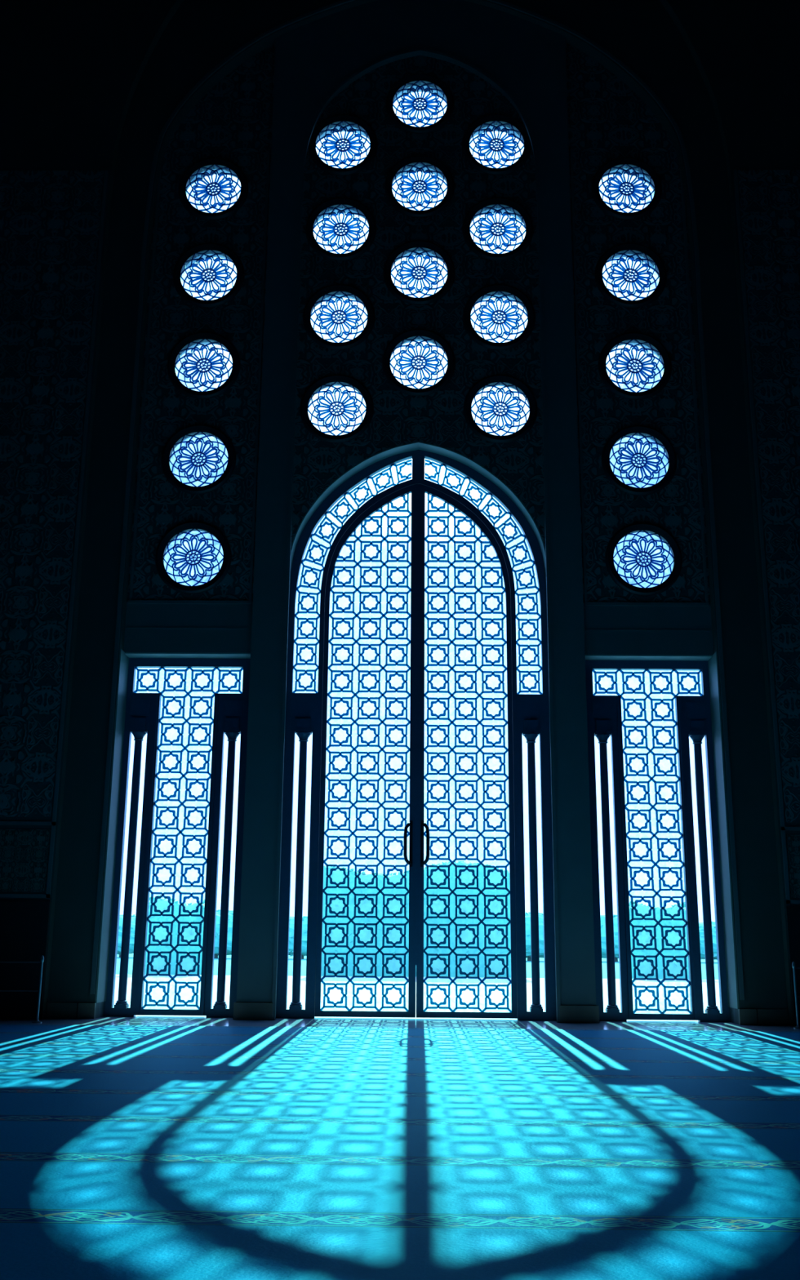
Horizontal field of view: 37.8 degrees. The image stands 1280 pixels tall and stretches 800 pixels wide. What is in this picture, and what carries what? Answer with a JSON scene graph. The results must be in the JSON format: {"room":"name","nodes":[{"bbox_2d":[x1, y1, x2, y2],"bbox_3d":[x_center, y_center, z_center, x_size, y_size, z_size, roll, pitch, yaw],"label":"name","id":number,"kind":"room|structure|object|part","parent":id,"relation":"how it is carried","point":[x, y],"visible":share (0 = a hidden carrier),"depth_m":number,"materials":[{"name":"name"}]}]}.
{"room":"mosque","nodes":[
{"label":"mosque","id":0,"kind":"room"},
{"bbox_2d":[0,0,799,1026],"bbox_3d":[0.306,-4.555,19.038,28.000,20.500,0.920,0,-14,1],"label":"wall","id":1,"kind":"structure","parent":0,"point":[106,105],"depth_m":18.79,"materials":[{"name":"stone"}]},
{"bbox_3d":[-6.698,3.145,16.723,3.330,0.880,0.020,0,-14,1],"label":"lattice relief panel","id":2,"kind":"part","parent":1,"relation":"part of","materials":[{"name":"stone"}]},
{"bbox_3d":[-6.650,-2.648,18.203,3.330,10.720,0.020,0,-14,1],"label":"carved panel","id":3,"kind":"part","parent":1,"relation":"part of","materials":[{"name":"stone"}]},
{"bbox_3d":[-6.620,-2.098,18.054,3.400,11.860,0.035,0,-14,1],"label":"moulding","id":4,"kind":"part","parent":1,"relation":"part of","materials":[{"name":"stone"}]},
{"bbox_2d":[103,657,250,1017],"bbox_3d":[-3.265,2.843,17.499,1.990,5.345,0.220,0,-14,1],"label":"window","id":5,"kind":"structure","parent":1,"relation":"in","point":[143,710],"depth_m":17.45,"materials":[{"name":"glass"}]},
{"bbox_2d":[155,521,231,594],"bbox_3d":[-3.224,-1.290,18.219,1.194,1.194,0.080,0,-14,1],"label":"window","id":6,"kind":"structure","parent":1,"relation":"in","point":[213,534],"depth_m":18.22,"materials":[{"name":"blue glass"}]},
{"bbox_3d":[-3.224,-1.287,18.233,0.964,0.964,0.001,0,-14,1],"label":"stained glass","id":7,"kind":"part","parent":6,"relation":"part of","materials":[{"name":"blue glass"}]},
{"bbox_3d":[-3.211,-4.287,18.990,1.910,8.500,0.050,0,-14,1],"label":"panel moulding","id":8,"kind":"part","parent":1,"relation":"part of","materials":[{"name":"stone"}]},
{"bbox_2d":[161,424,235,494],"bbox_3d":[-3.211,-2.885,18.626,1.194,1.194,0.080,0,-14,1],"label":"window","id":9,"kind":"structure","parent":1,"relation":"in","point":[221,475],"depth_m":18.62,"materials":[{"name":"blue glass"}]},
{"bbox_3d":[-3.211,-2.881,18.640,0.964,0.964,0.001,0,-14,1],"label":"stained glass","id":10,"kind":"part","parent":9,"relation":"part of","materials":[{"name":"blue glass"}]},
{"bbox_3d":[-3.329,-6.125,19.535,2.500,11.470,0.108,0,-14,1],"label":"carved panel","id":11,"kind":"part","parent":1,"relation":"part of","materials":[{"name":"stone"}]},
{"bbox_2d":[167,332,240,399],"bbox_3d":[-3.198,-4.479,19.034,1.194,1.194,0.080,0,-14,1],"label":"window","id":12,"kind":"structure","parent":1,"relation":"in","point":[188,342],"depth_m":19.03,"materials":[{"name":"blue glass"}]},
{"bbox_3d":[-3.197,-4.475,19.047,0.964,0.964,0.001,0,-14,1],"label":"stained glass","id":13,"kind":"part","parent":12,"relation":"part of","materials":[{"name":"blue glass"}]},
{"bbox_2d":[173,243,244,307],"bbox_3d":[-3.184,-6.073,19.441,1.194,1.194,0.080,0,-14,1],"label":"window","id":14,"kind":"structure","parent":1,"relation":"in","point":[186,292],"depth_m":19.44,"materials":[{"name":"blue glass"}]},
{"bbox_3d":[-3.184,-6.069,19.454,0.964,0.964,0.001,0,-14,1],"label":"stained glass","id":15,"kind":"part","parent":14,"relation":"part of","materials":[{"name":"white glass"}]},
{"bbox_2d":[178,158,248,220],"bbox_3d":[-3.171,-7.667,19.848,1.194,1.194,0.080,0,-14,1],"label":"window","id":16,"kind":"structure","parent":1,"relation":"in","point":[193,174],"depth_m":19.84,"materials":[{"name":"blue glass"}]},
{"bbox_3d":[-3.171,-7.664,19.861,0.964,0.964,0.001,0,-14,1],"label":"stained glass","id":17,"kind":"part","parent":16,"relation":"part of","materials":[{"name":"glass"}]},
{"bbox_2d":[299,374,373,443],"bbox_3d":[-1.017,-3.729,18.814,1.194,1.194,0.080,0,-14,1],"label":"window","id":18,"kind":"structure","parent":1,"relation":"in","point":[308,406],"depth_m":18.81,"materials":[{"name":"blue glass"}]},
{"bbox_3d":[-1.017,-3.726,18.827,0.964,0.964,0.001,0,-14,1],"label":"stained glass","id":19,"kind":"part","parent":18,"relation":"part of","materials":[{"name":"glass"}]},
{"bbox_2d":[302,284,375,350],"bbox_3d":[-1.004,-5.317,19.219,1.194,1.194,0.080,0,-14,1],"label":"window","id":20,"kind":"structure","parent":1,"relation":"in","point":[368,315],"depth_m":19.22,"materials":[{"name":"blue glass"}]},
{"bbox_3d":[-1.004,-5.314,19.233,0.964,0.964,0.001,0,-14,1],"label":"stained glass","id":21,"kind":"part","parent":20,"relation":"part of","materials":[{"name":"glass"}]},
{"bbox_2d":[305,197,376,261],"bbox_3d":[-0.991,-6.905,19.625,1.194,1.194,0.080,0,-14,1],"label":"window","id":22,"kind":"structure","parent":1,"relation":"in","point":[353,208],"depth_m":19.62,"materials":[{"name":"blue glass"}]},
{"bbox_3d":[-0.991,-6.902,19.638,0.964,0.964,0.001,0,-14,1],"label":"stained glass","id":23,"kind":"part","parent":22,"relation":"part of","materials":[{"name":"glass"}]},
{"bbox_2d":[308,114,377,175],"bbox_3d":[-0.978,-8.493,20.030,1.194,1.194,0.080,0,-14,1],"label":"window","id":24,"kind":"structure","parent":1,"relation":"in","point":[326,162],"depth_m":20.03,"materials":[{"name":"blue glass"}]},
{"bbox_3d":[-0.978,-8.490,20.044,0.964,0.964,0.001,0,-14,1],"label":"stained glass","id":25,"kind":"part","parent":24,"relation":"part of","materials":[{"name":"white glass"}]},
{"bbox_2d":[275,449,418,1017],"bbox_3d":[-0.766,1.147,17.899,2.060,8.870,0.220,0,-14,1],"label":"door frame","id":26,"kind":"structure","parent":1,"relation":"in","point":[304,711],"depth_m":17.81,"materials":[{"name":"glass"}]},
{"bbox_2d":[314,484,417,1017],"bbox_3d":[-0.470,1.448,17.787,1.452,8.192,0.161,0,-14,1],"label":"door","id":27,"kind":"structure","parent":26,"relation":"attached to","point":[378,506],"depth_m":17.73,"materials":[{"name":"clear glass"}]},
{"bbox_3d":[0.124,3.021,17.347,0.154,0.680,0.071,12,-18,-37],"label":"pull handle","id":28,"kind":"part","parent":27,"relation":"part of","materials":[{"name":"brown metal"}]},
{"bbox_3d":[0.287,-2.482,18.359,4.050,16.146,0.050,0,-14,1],"label":"bay moulding","id":29,"kind":"part","parent":1,"relation":"part of","materials":[{"name":"stone"}]},
{"bbox_2d":[382,328,455,395],"bbox_3d":[0.306,-4.517,18.997,1.194,1.194,0.080,0,-14,1],"label":"window","id":30,"kind":"structure","parent":1,"relation":"in","point":[397,346],"depth_m":19.00,"materials":[{"name":"blue glass"}]},
{"bbox_3d":[0.306,-4.513,19.011,0.964,0.964,0.001,0,-14,1],"label":"stained glass","id":31,"kind":"part","parent":30,"relation":"part of","materials":[{"name":"glass"}]},
{"bbox_2d":[383,240,455,305],"bbox_3d":[0.319,-6.105,19.403,1.194,1.194,0.080,0,-14,1],"label":"window","id":32,"kind":"structure","parent":1,"relation":"in","point":[418,248],"depth_m":19.40,"materials":[{"name":"blue glass"}]},
{"bbox_3d":[0.319,-6.101,19.417,0.964,0.964,0.001,0,-14,1],"label":"stained glass","id":33,"kind":"part","parent":32,"relation":"part of","materials":[{"name":"glass"}]},
{"bbox_2d":[384,155,454,217],"bbox_3d":[0.332,-7.693,19.809,1.194,1.194,0.080,0,-14,1],"label":"window","id":34,"kind":"structure","parent":1,"relation":"in","point":[442,171],"depth_m":19.80,"materials":[{"name":"blue glass"}]},
{"bbox_3d":[0.332,-7.689,19.822,0.964,0.964,0.001,0,-14,1],"label":"stained glass","id":35,"kind":"part","parent":34,"relation":"part of","materials":[{"name":"white glass"}]},
{"bbox_2d":[385,74,454,133],"bbox_3d":[0.345,-9.281,20.215,1.194,1.194,0.080,0,-14,1],"label":"window","id":36,"kind":"structure","parent":1,"relation":"in","point":[415,80],"depth_m":20.21,"materials":[{"name":"blue glass"}]},
{"bbox_3d":[0.345,-9.277,20.228,0.964,0.964,0.001,0,-14,1],"label":"stained glass","id":37,"kind":"part","parent":36,"relation":"part of","materials":[{"name":"glass"}]},
{"bbox_2d":[417,449,556,1020],"bbox_3d":[1.293,1.157,17.870,2.060,8.870,0.220,0,-14,1],"label":"door frame","id":38,"kind":"structure","parent":1,"relation":"in","point":[531,712],"depth_m":17.76,"materials":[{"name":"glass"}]},
{"bbox_2d":[414,484,517,1018],"bbox_3d":[0.978,1.455,17.767,1.478,8.192,0.161,0,-14,1],"label":"door","id":39,"kind":"structure","parent":38,"relation":"attached to","point":[422,490],"depth_m":17.66,"materials":[{"name":"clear glass"}]},
{"bbox_3d":[0.370,3.022,17.344,0.153,0.680,0.071,-11,-19,39],"label":"pull handle","id":40,"kind":"part","parent":39,"relation":"part of","materials":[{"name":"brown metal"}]},
{"bbox_2d":[462,114,531,175],"bbox_3d":[1.655,-8.481,19.993,1.194,1.194,0.080,0,-14,1],"label":"window","id":41,"kind":"structure","parent":1,"relation":"in","point":[477,162],"depth_m":19.99,"materials":[{"name":"blue glass"}]},
{"bbox_3d":[1.655,-8.477,20.006,0.964,0.964,0.001,0,-14,1],"label":"stained glass","id":42,"kind":"part","parent":41,"relation":"part of","materials":[{"name":"white glass"}]},
{"bbox_2d":[462,197,533,261],"bbox_3d":[1.642,-6.893,19.587,1.194,1.194,0.080,0,-14,1],"label":"window","id":43,"kind":"structure","parent":1,"relation":"in","point":[504,206],"depth_m":19.58,"materials":[{"name":"blue glass"}]},
{"bbox_3d":[1.642,-6.889,19.601,0.964,0.964,0.001,0,-14,1],"label":"stained glass","id":44,"kind":"part","parent":43,"relation":"part of","materials":[{"name":"white glass"}]},
{"bbox_2d":[462,284,535,350],"bbox_3d":[1.629,-5.305,19.182,1.194,1.194,0.080,0,-14,1],"label":"window","id":45,"kind":"structure","parent":1,"relation":"in","point":[482,338],"depth_m":19.17,"materials":[{"name":"blue glass"}]},
{"bbox_3d":[1.629,-5.301,19.195,0.964,0.964,0.001,0,-14,1],"label":"stained glass","id":46,"kind":"part","parent":45,"relation":"part of","materials":[{"name":"blue glass"}]},
{"bbox_2d":[463,374,537,443],"bbox_3d":[1.616,-3.717,18.776,1.194,1.194,0.080,0,-14,1],"label":"window","id":47,"kind":"structure","parent":1,"relation":"in","point":[479,428],"depth_m":18.77,"materials":[{"name":"blue glass"}]},
{"bbox_3d":[1.616,-3.713,18.790,0.964,0.964,0.001,0,-14,1],"label":"stained glass","id":48,"kind":"part","parent":47,"relation":"part of","materials":[{"name":"glass"}]},
{"bbox_2d":[591,157,662,219],"bbox_3d":[3.835,-7.634,19.748,1.194,1.194,0.080,0,-14,1],"label":"window","id":49,"kind":"structure","parent":1,"relation":"in","point":[644,170],"depth_m":19.74,"materials":[{"name":"blue glass"}]},
{"bbox_3d":[3.835,-7.631,19.762,0.964,0.964,0.001,0,-14,1],"label":"stained glass","id":50,"kind":"part","parent":49,"relation":"part of","materials":[{"name":"glass"}]},
{"bbox_2d":[594,243,666,307],"bbox_3d":[3.821,-6.040,19.341,1.194,1.194,0.080,0,-14,1],"label":"window","id":51,"kind":"structure","parent":1,"relation":"in","point":[603,277],"depth_m":19.34,"materials":[{"name":"blue glass"}]},
{"bbox_3d":[3.822,-6.037,19.355,0.964,0.964,0.001,0,-14,1],"label":"stained glass","id":52,"kind":"part","parent":51,"relation":"part of","materials":[{"name":"glass"}]},
{"bbox_2d":[597,332,671,399],"bbox_3d":[3.808,-4.446,18.934,1.194,1.194,0.080,0,-14,1],"label":"window","id":53,"kind":"structure","parent":1,"relation":"in","point":[619,388],"depth_m":18.93,"materials":[{"name":"blue glass"}]},
{"bbox_3d":[3.808,-4.443,18.947,0.964,0.964,0.001,0,-14,1],"label":"stained glass","id":54,"kind":"part","parent":53,"relation":"part of","materials":[{"name":"glass"}]},
{"bbox_3d":[3.970,-6.091,19.430,2.500,11.470,0.108,0,-14,1],"label":"carved panel","id":55,"kind":"part","parent":1,"relation":"part of","materials":[{"name":"stone"}]},
{"bbox_2d":[601,425,676,495],"bbox_3d":[3.795,-2.852,18.526,1.194,1.194,0.080,0,-14,1],"label":"window","id":56,"kind":"structure","parent":1,"relation":"in","point":[657,441],"depth_m":18.52,"materials":[{"name":"blue glass"}]},
{"bbox_3d":[3.795,-2.849,18.540,0.964,0.964,0.001,0,-14,1],"label":"stained glass","id":57,"kind":"part","parent":56,"relation":"part of","materials":[{"name":"blue glass"}]},
{"bbox_3d":[3.818,-4.254,18.890,1.910,8.500,0.050,0,-14,1],"label":"panel moulding","id":58,"kind":"part","parent":1,"relation":"part of","materials":[{"name":"stone"}]},
{"bbox_2d":[604,522,682,595],"bbox_3d":[3.782,-1.258,18.119,1.194,1.194,0.080,0,-14,1],"label":"window","id":59,"kind":"structure","parent":1,"relation":"in","point":[631,583],"depth_m":18.11,"materials":[{"name":"blue glass"}]},
{"bbox_3d":[3.782,-1.254,18.133,0.964,0.964,0.001,0,-14,1],"label":"stained glass","id":60,"kind":"part","parent":59,"relation":"part of","materials":[{"name":"blue glass"}]},
{"bbox_2d":[585,660,730,1022],"bbox_3d":[3.764,2.876,17.398,1.990,5.345,0.220,0,-14,1],"label":"lattice window","id":61,"kind":"structure","parent":1,"relation":"in","point":[693,713],"depth_m":17.35,"materials":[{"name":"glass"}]},
{"bbox_3d":[7.179,-2.034,17.858,3.400,11.860,0.035,0,-14,1],"label":"moulding","id":62,"kind":"part","parent":1,"relation":"part of","materials":[{"name":"stone"}]},
{"bbox_3d":[7.218,-2.584,18.006,3.330,10.720,0.020,0,-14,1],"label":"carved panel","id":63,"kind":"part","parent":1,"relation":"part of","materials":[{"name":"stone"}]},
{"bbox_3d":[7.170,3.210,16.526,3.330,0.880,0.020,0,-14,1],"label":"lattice relief panel","id":64,"kind":"part","parent":1,"relation":"part of","materials":[{"name":"stone"}]},
{"bbox_2d":[0,1015,799,1031],"bbox_3d":[0.053,2.147,3.466,28.000,0.200,27.780,0,-14,1],"label":"floor","id":65,"kind":"structure","parent":0,"point":[137,1020],"depth_m":15.88,"materials":[{"name":"stone"}]},
{"bbox_2d":[0,955,44,1022],"bbox_3d":[-5.756,4.650,15.598,2.030,0.863,0.130,0,-14,1],"label":"barrier","id":66,"kind":"object","parent":65,"relation":"on","point":[42,959],"visible":1,"depth_m":15.58,"materials":[{"name":"metal"}]},
{"bbox_3d":[-5.756,4.678,15.591,1.900,0.019,0.015,0,-14,1],"label":"rail","id":67,"kind":"part","parent":66,"relation":"part of","materials":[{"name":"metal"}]},
{"bbox_3d":[-5.753,4.319,15.683,1.900,0.019,0.015,0,-14,1],"label":"rail","id":68,"kind":"part","parent":66,"relation":"part of","materials":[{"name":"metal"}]},
{"bbox_3d":[-4.806,4.645,15.587,0.052,0.843,0.051,0,-14,1],"label":"post","id":69,"kind":"part","parent":66,"relation":"part of","materials":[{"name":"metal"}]},
{"bbox_2d":[0,1023,799,1279],"bbox_3d":[0.043,1.818,2.606,18.000,0.012,25.550,0,-14,1],"label":"carpet","id":70,"kind":"object","parent":65,"relation":"on","point":[127,1152],"visible":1,"depth_m":6.26,"materials":[{"name":"blue carpet"}]},
{"bbox_2d":[791,961,799,1028],"bbox_3d":[6.287,4.783,15.727,2.030,0.863,0.130,0,-14,1],"label":"barrier","id":71,"kind":"object","parent":65,"relation":"on","point":[793,965],"visible":1,"depth_m":15.73,"materials":[{"name":"metal"}]},
{"label":"outside","id":72,"kind":"structure","parent":0,"visible":0},
{"bbox_2d":[113,974,720,1021],"bbox_3d":[0.351,7.971,26.231,120.000,0.190,19.220,0,-14,1],"label":"forecourt","id":73,"kind":"structure","parent":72,"point":[157,993],"depth_m":24.49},
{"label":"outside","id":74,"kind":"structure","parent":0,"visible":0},
{"bbox_2d":[115,953,718,979],"bbox_3d":[1.882,37.956,143.560,300.000,0.190,223.000,0,-14,1],"label":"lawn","id":75,"kind":"structure","parent":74,"point":[131,955],"depth_m":46.81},
{"bbox_2d":[116,914,135,957],"bbox_3d":[-15.247,16.248,64.167,4.205,2.298,3.398,0,-14,1],"label":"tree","id":76,"kind":"object","parent":75,"relation":"on","point":[121,917],"visible":0.1,"depth_m":62.89,"materials":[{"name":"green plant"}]},
{"bbox_2d":[144,895,204,973],"bbox_3d":[-7.153,9.346,37.136,2.241,2.422,1.231,0,-14,1],"label":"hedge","id":77,"kind":"object","parent":75,"relation":"on","point":[158,963],"visible":0.48,"depth_m":36.60,"materials":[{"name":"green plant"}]},
{"bbox_2d":[213,909,233,958],"bbox_3d":[-10.065,16.135,64.146,4.162,2.590,3.402,0,-14,1],"label":"tree","id":78,"kind":"object","parent":75,"relation":"on","point":[218,912],"visible":0.12,"depth_m":62.84,"materials":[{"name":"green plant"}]},
{"bbox_2d":[288,915,307,959],"bbox_3d":[-5.343,16.300,64.027,4.202,2.287,3.409,0,-14,1],"label":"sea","id":79,"kind":"structure","parent":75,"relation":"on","point":[304,920],"depth_m":62.67,"materials":[{"name":"blue liquid"}]},
{"bbox_2d":[321,860,511,977],"bbox_3d":[0.517,8.822,37.170,6.559,3.579,1.240,0,-14,1],"label":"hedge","id":80,"kind":"object","parent":75,"relation":"on","point":[337,876],"visible":0.52,"depth_m":36.60,"materials":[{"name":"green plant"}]},
{"bbox_2d":[524,911,544,960],"bbox_3d":[7.053,16.211,63.885,4.164,2.590,3.402,0,-14,1],"label":"tree","id":81,"kind":"object","parent":75,"relation":"on","point":[527,915],"visible":0.18,"depth_m":62.53,"materials":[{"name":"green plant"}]},
{"bbox_2d":[600,915,618,961],"bbox_3d":[11.769,16.283,63.834,4.145,2.500,3.366,0,-14,1],"label":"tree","id":82,"kind":"object","parent":75,"relation":"on","point":[602,917],"visible":0.14,"depth_m":62.52,"materials":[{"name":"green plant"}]},
{"bbox_2d":[629,901,688,978],"bbox_3d":[8.147,9.429,36.914,2.178,2.397,1.238,0,-14,1],"label":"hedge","id":83,"kind":"object","parent":75,"relation":"on","point":[645,967],"visible":0.52,"depth_m":36.38,"materials":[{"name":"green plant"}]},
{"bbox_2d":[698,921,717,962],"bbox_3d":[16.961,16.448,63.690,4.165,2.192,3.360,0,-14,1],"label":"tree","id":84,"kind":"object","parent":75,"relation":"on","point":[700,924],"visible":0.09,"depth_m":62.41,"materials":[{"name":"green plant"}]}
]}

